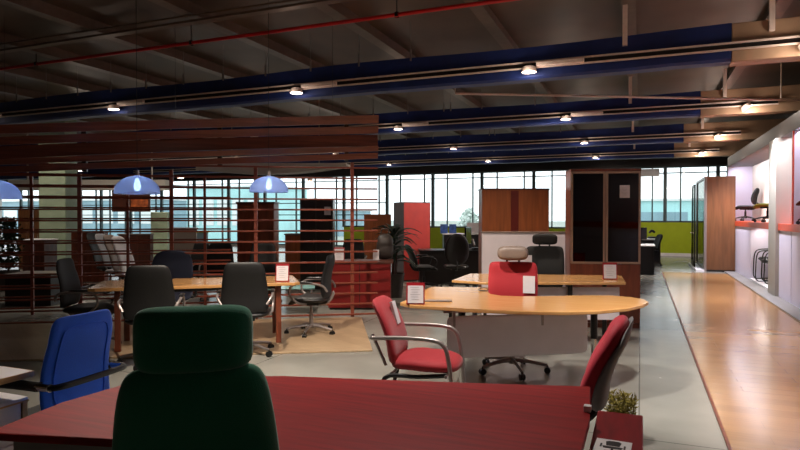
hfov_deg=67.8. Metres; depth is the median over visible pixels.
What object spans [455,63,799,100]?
rod
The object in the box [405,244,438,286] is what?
office chair
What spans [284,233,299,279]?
base cabinet
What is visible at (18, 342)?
platform
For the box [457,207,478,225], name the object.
tree
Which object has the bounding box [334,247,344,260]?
price sign
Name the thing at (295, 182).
window
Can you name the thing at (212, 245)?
chair
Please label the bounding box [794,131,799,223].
trim
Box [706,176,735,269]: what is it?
wall partition
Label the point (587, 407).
clip
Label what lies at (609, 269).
price sign
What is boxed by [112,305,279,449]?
office chair
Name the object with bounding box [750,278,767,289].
trim
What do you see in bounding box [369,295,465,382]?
chair
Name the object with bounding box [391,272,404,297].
pot
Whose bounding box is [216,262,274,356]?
chair
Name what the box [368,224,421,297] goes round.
potted palm
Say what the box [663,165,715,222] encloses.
window
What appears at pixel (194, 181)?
window
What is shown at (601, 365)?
office chair
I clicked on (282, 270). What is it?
price sign
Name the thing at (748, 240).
wall
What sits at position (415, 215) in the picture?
tall cabinet
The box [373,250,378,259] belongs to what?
price sign
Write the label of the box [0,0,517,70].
pipe
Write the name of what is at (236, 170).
ceiling panel
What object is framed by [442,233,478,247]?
desk
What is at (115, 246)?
office chair
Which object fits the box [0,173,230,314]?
slatted screen
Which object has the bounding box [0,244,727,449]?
floor
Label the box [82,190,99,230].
window
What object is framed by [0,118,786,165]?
ceiling beam
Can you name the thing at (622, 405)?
plant
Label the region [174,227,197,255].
cabinet
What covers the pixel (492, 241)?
screen
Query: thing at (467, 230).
monitor
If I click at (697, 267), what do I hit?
trim
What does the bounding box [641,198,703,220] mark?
building
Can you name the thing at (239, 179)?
window
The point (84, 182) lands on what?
trim
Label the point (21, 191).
window
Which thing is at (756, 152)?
wall
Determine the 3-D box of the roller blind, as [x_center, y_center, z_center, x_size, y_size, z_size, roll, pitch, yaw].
[9.015,-1.961,22.420,1.400,0.280,0.100,0,1,22]
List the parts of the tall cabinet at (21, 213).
door, door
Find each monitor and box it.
[464,227,471,249]
[641,227,646,243]
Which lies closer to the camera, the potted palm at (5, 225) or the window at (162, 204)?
the potted palm at (5, 225)
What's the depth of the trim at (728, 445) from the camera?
5.22 m
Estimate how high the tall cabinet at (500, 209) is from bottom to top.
1.940 m
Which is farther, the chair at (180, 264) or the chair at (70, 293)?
the chair at (180, 264)
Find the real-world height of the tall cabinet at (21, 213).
1.680 m
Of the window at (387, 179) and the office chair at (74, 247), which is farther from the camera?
the window at (387, 179)
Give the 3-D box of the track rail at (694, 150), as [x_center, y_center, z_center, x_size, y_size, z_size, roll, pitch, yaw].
[-1.189,-2.423,23.318,24.300,0.107,0.128,0,1,22]
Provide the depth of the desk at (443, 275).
13.02 m
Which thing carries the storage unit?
on the floor at (657, 364)
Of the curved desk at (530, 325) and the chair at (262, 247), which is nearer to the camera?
the curved desk at (530, 325)
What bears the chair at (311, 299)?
on the platform
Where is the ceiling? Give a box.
[0,0,799,157]
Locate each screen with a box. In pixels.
[0,162,377,323]
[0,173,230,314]
[481,231,564,314]
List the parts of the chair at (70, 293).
backrest, armrest, seat, armrest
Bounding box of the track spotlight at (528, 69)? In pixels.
[521,57,583,73]
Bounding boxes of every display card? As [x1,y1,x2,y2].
[440,224,447,232]
[449,224,455,232]
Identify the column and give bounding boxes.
[38,120,76,259]
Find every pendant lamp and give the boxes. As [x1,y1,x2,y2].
[0,180,21,199]
[113,29,159,194]
[249,2,287,192]
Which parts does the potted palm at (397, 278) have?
stem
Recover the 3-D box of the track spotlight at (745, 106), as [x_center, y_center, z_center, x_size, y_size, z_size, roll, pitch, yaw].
[6.346,-2.162,10.897,0.193,0.172,0.210,0,1,22]
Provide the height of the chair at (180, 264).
1.018 m
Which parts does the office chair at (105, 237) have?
backrest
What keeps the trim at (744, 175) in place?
attached to the wall at (756, 152)
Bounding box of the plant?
[604,388,638,414]
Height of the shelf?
0.120 m
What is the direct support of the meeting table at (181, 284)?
on the platform
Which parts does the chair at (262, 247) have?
backrest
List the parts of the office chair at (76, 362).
seat, backrest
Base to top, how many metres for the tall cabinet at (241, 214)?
1.770 m
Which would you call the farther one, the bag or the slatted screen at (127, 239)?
the bag
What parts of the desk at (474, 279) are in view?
modesty panel, leg, modesty panel, leg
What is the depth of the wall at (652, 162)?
24.46 m
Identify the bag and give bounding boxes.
[377,228,393,258]
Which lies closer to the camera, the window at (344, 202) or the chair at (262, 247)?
the chair at (262, 247)
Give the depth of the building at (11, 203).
80.84 m
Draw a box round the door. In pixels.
[690,184,695,266]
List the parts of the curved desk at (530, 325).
under rail, modesty panel, leg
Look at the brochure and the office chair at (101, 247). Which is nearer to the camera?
the brochure
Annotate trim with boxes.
[8,180,168,189]
[662,272,731,449]
[689,263,703,271]
[724,271,799,321]
[728,166,752,220]
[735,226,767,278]
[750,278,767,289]
[752,159,768,221]
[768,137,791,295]
[791,131,794,223]
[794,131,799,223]
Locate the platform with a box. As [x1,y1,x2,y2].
[0,317,372,361]
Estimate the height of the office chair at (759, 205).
0.878 m
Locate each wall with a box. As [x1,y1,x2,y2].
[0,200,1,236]
[2,143,729,181]
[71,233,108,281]
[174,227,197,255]
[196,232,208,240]
[344,222,703,253]
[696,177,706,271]
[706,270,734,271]
[728,110,799,166]
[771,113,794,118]
[779,230,799,308]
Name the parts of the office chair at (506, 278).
leg, leg, backrest, leg, leg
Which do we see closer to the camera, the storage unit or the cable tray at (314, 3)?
the cable tray at (314, 3)
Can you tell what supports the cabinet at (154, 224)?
on the floor at (657, 364)
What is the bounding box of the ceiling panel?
[196,107,349,174]
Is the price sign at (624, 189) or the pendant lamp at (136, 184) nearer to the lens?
the pendant lamp at (136, 184)
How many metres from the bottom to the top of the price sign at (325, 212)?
0.170 m
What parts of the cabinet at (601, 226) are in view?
door, glass door, pane, glass door, door, pane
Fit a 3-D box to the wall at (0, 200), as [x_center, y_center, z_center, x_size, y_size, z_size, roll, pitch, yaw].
[-29.819,-1.052,22.550,0.200,4.420,29.500,0,1,22]
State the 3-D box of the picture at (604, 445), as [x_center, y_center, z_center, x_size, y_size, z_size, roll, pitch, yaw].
[0.743,0.774,2.079,0.084,0.001,0.101,0,1,25]
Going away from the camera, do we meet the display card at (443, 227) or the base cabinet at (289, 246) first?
the base cabinet at (289, 246)
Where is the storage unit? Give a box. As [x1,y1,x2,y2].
[364,214,390,258]
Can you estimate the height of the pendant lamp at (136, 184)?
2.665 m
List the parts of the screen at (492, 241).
cap rail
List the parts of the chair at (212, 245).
seat, backrest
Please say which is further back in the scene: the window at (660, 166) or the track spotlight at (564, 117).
the window at (660, 166)
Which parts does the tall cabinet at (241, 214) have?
door, door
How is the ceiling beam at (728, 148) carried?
attached to the ceiling
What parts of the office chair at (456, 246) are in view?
seat, backrest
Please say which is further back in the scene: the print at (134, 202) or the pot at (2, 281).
the print at (134, 202)
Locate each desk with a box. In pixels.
[0,366,33,384]
[0,376,589,449]
[400,287,648,382]
[418,248,477,283]
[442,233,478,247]
[452,274,625,336]
[640,243,654,274]
[642,238,660,262]
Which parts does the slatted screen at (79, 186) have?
post, post, post, post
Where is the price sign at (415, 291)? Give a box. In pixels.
[406,282,424,304]
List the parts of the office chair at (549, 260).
backrest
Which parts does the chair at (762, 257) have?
leg frame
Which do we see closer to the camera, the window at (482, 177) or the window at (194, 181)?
the window at (482, 177)
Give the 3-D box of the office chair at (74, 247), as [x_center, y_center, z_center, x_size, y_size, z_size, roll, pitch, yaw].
[-7.090,0.733,13.613,0.749,1.120,0.200,0,1,0]
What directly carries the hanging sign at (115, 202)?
hanging from the trim at (84, 182)
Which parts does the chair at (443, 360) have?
backrest, arm frame, leg, seat, arm frame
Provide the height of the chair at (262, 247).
1.018 m
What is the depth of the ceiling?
9.90 m
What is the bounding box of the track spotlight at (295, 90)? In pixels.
[290,81,336,93]
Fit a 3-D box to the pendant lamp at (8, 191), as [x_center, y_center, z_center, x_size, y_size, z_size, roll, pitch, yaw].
[-4.481,-1.654,6.576,0.500,2.732,0.500,0,1,22]
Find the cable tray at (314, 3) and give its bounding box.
[0,0,355,53]
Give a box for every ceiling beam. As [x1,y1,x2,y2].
[0,0,799,124]
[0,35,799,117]
[0,68,799,145]
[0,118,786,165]
[0,140,753,179]
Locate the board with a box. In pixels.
[467,223,478,232]
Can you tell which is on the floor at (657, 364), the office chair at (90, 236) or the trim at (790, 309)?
the office chair at (90, 236)
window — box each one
[19,190,38,206]
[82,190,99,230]
[100,190,125,234]
[129,195,159,233]
[160,180,192,226]
[193,179,226,243]
[227,178,258,243]
[263,179,301,244]
[302,176,342,245]
[342,174,384,226]
[385,173,430,227]
[431,172,479,227]
[480,170,531,188]
[532,168,594,228]
[595,166,663,221]
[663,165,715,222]
[716,165,727,175]
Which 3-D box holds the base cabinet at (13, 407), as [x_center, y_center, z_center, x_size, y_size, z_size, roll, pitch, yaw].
[-2.187,1.149,2.709,0.548,0.620,0.652,0,1,22]
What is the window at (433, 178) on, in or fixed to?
in the wall at (676, 238)
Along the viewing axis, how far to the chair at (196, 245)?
10.78 m
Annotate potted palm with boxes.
[0,216,24,290]
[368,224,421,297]
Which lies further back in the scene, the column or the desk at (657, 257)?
the desk at (657, 257)
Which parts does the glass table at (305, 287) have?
glass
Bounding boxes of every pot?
[0,270,19,290]
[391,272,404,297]
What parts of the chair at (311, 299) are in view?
leg, armrest, seat, armrest, leg, leg, backrest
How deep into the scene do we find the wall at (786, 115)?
16.33 m
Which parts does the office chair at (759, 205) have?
seat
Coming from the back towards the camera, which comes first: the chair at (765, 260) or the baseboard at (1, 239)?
the baseboard at (1, 239)
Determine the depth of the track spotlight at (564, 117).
11.97 m
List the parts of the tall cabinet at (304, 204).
door, door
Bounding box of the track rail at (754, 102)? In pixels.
[102,100,778,141]
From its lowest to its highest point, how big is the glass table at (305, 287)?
0.380 m
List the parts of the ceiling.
brace rod, brace rod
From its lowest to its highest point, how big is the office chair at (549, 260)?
1.248 m
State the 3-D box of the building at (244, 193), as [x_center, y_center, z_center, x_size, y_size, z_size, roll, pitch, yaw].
[-15.251,-1.002,60.080,9.100,5.580,8.400,0,1,22]
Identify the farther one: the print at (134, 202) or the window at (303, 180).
the window at (303, 180)
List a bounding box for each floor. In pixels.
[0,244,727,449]
[663,272,799,449]
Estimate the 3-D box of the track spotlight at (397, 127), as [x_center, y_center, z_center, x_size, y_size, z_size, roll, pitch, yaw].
[0.243,-2.225,13.362,0.825,0.127,0.210,0,1,22]
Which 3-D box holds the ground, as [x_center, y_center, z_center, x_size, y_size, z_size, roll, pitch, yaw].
[32.093,0.125,172.887,250.000,0.100,295.400,0,1,22]
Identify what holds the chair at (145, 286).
on the platform
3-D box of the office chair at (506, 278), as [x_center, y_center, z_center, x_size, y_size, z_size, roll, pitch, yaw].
[1.096,0.809,5.757,0.698,1.203,0.664,1,1,31]
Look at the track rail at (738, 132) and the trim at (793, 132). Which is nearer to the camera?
the trim at (793, 132)
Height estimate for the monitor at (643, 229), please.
0.440 m
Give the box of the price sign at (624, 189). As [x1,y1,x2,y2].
[620,185,629,197]
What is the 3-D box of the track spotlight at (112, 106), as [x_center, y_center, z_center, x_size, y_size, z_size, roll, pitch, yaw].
[-4.984,-2.186,10.836,0.825,0.127,0.210,0,1,22]
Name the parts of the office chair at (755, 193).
seat, backrest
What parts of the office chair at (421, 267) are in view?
backrest, armrest, seat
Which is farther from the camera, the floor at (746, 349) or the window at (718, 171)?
the window at (718, 171)
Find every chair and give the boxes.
[0,309,126,415]
[54,258,121,343]
[86,233,112,279]
[95,233,122,293]
[103,235,123,300]
[111,236,134,307]
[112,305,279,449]
[117,265,184,370]
[152,250,197,301]
[181,243,208,301]
[198,243,233,303]
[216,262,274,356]
[249,243,281,302]
[284,253,335,337]
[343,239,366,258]
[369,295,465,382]
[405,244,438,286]
[439,234,469,286]
[479,246,550,380]
[524,234,567,286]
[580,315,633,420]
[653,234,662,266]
[735,188,759,220]
[753,203,768,221]
[753,248,767,280]
[755,250,767,283]
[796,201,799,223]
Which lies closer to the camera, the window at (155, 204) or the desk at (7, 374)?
the desk at (7, 374)
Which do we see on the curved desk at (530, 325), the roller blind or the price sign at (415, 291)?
the price sign at (415, 291)
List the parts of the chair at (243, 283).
armrest, backrest, seat, leg, leg, armrest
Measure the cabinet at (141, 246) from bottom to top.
1.050 m
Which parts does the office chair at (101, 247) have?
backrest, seat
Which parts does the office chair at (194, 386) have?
backrest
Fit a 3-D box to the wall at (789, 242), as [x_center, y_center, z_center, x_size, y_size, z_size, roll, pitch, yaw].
[4.484,0.820,3.944,0.670,1.240,14.650,0,1,22]
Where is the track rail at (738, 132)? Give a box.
[77,130,740,162]
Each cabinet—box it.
[0,392,28,449]
[18,210,38,267]
[117,234,153,263]
[151,212,169,256]
[236,202,279,293]
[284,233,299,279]
[300,200,334,288]
[328,259,393,309]
[394,202,429,280]
[478,188,549,286]
[565,168,640,327]
[589,411,642,449]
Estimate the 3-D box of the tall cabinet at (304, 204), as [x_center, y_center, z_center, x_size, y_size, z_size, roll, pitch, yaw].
[-1.712,0.397,12.389,0.677,1.830,0.436,0,1,0]
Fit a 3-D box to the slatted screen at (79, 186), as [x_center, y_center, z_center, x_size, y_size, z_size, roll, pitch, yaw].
[-3.914,0.224,8.213,7.250,2.262,0.062,0,1,-9]
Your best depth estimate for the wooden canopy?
8.15 m
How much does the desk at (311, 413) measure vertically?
0.750 m
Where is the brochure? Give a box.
[593,438,631,449]
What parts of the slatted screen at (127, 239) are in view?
post, post, post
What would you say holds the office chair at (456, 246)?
on the floor at (657, 364)
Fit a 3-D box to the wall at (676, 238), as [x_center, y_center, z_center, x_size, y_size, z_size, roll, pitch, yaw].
[4.968,0.501,24.320,16.200,1.260,0.200,0,1,22]
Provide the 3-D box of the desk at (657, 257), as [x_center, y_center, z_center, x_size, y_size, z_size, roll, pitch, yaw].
[8.082,0.826,19.703,1.007,0.750,1.220,0,1,22]
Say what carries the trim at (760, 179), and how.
attached to the wall at (756, 152)
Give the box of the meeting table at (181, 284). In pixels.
[88,275,299,351]
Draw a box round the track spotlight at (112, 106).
[108,100,144,109]
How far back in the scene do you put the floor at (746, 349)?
6.30 m
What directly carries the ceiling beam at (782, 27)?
attached to the ceiling
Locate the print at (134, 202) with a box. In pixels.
[131,199,147,208]
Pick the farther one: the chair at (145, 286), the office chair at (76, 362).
the chair at (145, 286)
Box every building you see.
[2,199,186,235]
[187,185,309,243]
[335,211,370,235]
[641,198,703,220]
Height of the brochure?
0.004 m
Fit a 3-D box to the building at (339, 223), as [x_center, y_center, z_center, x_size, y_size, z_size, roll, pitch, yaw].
[-14.091,-0.405,86.587,17.400,3.580,10.400,0,1,22]
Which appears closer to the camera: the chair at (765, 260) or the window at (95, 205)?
the chair at (765, 260)
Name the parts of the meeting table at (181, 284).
leg, leg, leg, leg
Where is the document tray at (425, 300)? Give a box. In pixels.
[425,300,451,301]
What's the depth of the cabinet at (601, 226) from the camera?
7.95 m
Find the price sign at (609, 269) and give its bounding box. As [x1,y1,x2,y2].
[602,262,616,279]
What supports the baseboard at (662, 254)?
attached to the wall at (676, 238)
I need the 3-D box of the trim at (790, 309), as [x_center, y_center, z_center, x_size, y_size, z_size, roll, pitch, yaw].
[4.489,1.406,5.219,0.270,0.030,22.800,0,1,22]
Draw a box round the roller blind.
[641,169,659,176]
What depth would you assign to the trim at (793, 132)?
9.94 m
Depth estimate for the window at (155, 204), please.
32.05 m
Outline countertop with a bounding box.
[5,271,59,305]
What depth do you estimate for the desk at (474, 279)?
6.86 m
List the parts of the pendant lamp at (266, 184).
lamp shade, cord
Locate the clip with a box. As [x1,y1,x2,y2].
[583,404,591,412]
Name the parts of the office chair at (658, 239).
backrest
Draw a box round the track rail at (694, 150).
[133,149,719,172]
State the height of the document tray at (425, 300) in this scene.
0.012 m
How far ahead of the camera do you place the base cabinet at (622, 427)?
2.27 m
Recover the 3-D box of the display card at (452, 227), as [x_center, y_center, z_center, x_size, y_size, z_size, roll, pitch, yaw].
[1.483,0.106,16.726,0.200,0.259,0.061,0,1,2]
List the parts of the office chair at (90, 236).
backrest, seat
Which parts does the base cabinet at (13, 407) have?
drawer, drawer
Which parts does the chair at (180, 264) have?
backrest, seat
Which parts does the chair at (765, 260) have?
leg frame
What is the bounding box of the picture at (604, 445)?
[600,441,625,449]
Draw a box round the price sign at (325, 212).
[324,207,330,214]
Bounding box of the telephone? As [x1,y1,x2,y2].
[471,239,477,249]
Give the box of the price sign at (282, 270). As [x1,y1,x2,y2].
[275,264,289,281]
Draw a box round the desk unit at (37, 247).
[22,239,57,270]
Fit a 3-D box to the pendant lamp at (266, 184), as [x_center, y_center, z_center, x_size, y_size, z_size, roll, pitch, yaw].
[-1.717,-1.733,7.775,0.500,2.611,0.500,0,1,22]
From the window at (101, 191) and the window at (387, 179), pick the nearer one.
the window at (387, 179)
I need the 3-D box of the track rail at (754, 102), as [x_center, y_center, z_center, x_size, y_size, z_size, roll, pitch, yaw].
[-4.410,-2.302,15.345,24.300,0.107,0.128,0,1,22]
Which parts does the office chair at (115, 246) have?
backrest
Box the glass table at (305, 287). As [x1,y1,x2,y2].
[268,285,314,311]
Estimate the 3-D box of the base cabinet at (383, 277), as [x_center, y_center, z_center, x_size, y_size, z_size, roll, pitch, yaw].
[-0.645,0.964,9.766,1.070,0.775,0.560,0,1,0]
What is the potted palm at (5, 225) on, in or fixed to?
on the floor at (657, 364)
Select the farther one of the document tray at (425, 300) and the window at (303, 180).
the window at (303, 180)
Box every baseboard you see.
[1,239,342,246]
[661,253,702,256]
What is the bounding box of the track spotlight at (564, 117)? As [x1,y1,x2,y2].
[560,111,602,119]
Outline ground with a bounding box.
[3,221,564,244]
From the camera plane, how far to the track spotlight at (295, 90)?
9.37 m
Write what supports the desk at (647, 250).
on the floor at (657, 364)
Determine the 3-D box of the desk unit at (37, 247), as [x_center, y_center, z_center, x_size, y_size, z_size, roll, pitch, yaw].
[-8.142,0.806,13.464,0.528,0.980,0.540,0,1,0]
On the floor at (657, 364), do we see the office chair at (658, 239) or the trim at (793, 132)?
the office chair at (658, 239)
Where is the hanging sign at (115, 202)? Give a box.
[112,190,150,211]
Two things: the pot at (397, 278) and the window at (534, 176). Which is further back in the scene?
the window at (534, 176)
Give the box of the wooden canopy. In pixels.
[0,18,378,172]
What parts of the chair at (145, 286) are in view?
armrest, leg, seat, backrest, armrest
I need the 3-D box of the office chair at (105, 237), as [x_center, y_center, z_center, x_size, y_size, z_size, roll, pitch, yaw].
[-4.904,0.756,10.743,0.771,1.158,0.639,0,1,4]
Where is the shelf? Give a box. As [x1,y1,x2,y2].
[735,221,799,231]
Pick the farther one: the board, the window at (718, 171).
the window at (718, 171)
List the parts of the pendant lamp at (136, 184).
lamp shade, cord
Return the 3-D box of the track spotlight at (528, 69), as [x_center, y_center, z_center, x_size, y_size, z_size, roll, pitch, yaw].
[2.044,-2.143,7.997,0.825,0.127,0.210,0,1,22]
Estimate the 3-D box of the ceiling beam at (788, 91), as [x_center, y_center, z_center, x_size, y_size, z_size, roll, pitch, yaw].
[-10.120,-2.680,17.826,39.250,1.022,0.345,0,1,22]
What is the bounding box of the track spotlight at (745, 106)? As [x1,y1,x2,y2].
[740,102,751,111]
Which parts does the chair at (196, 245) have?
backrest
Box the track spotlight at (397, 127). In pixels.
[394,122,427,129]

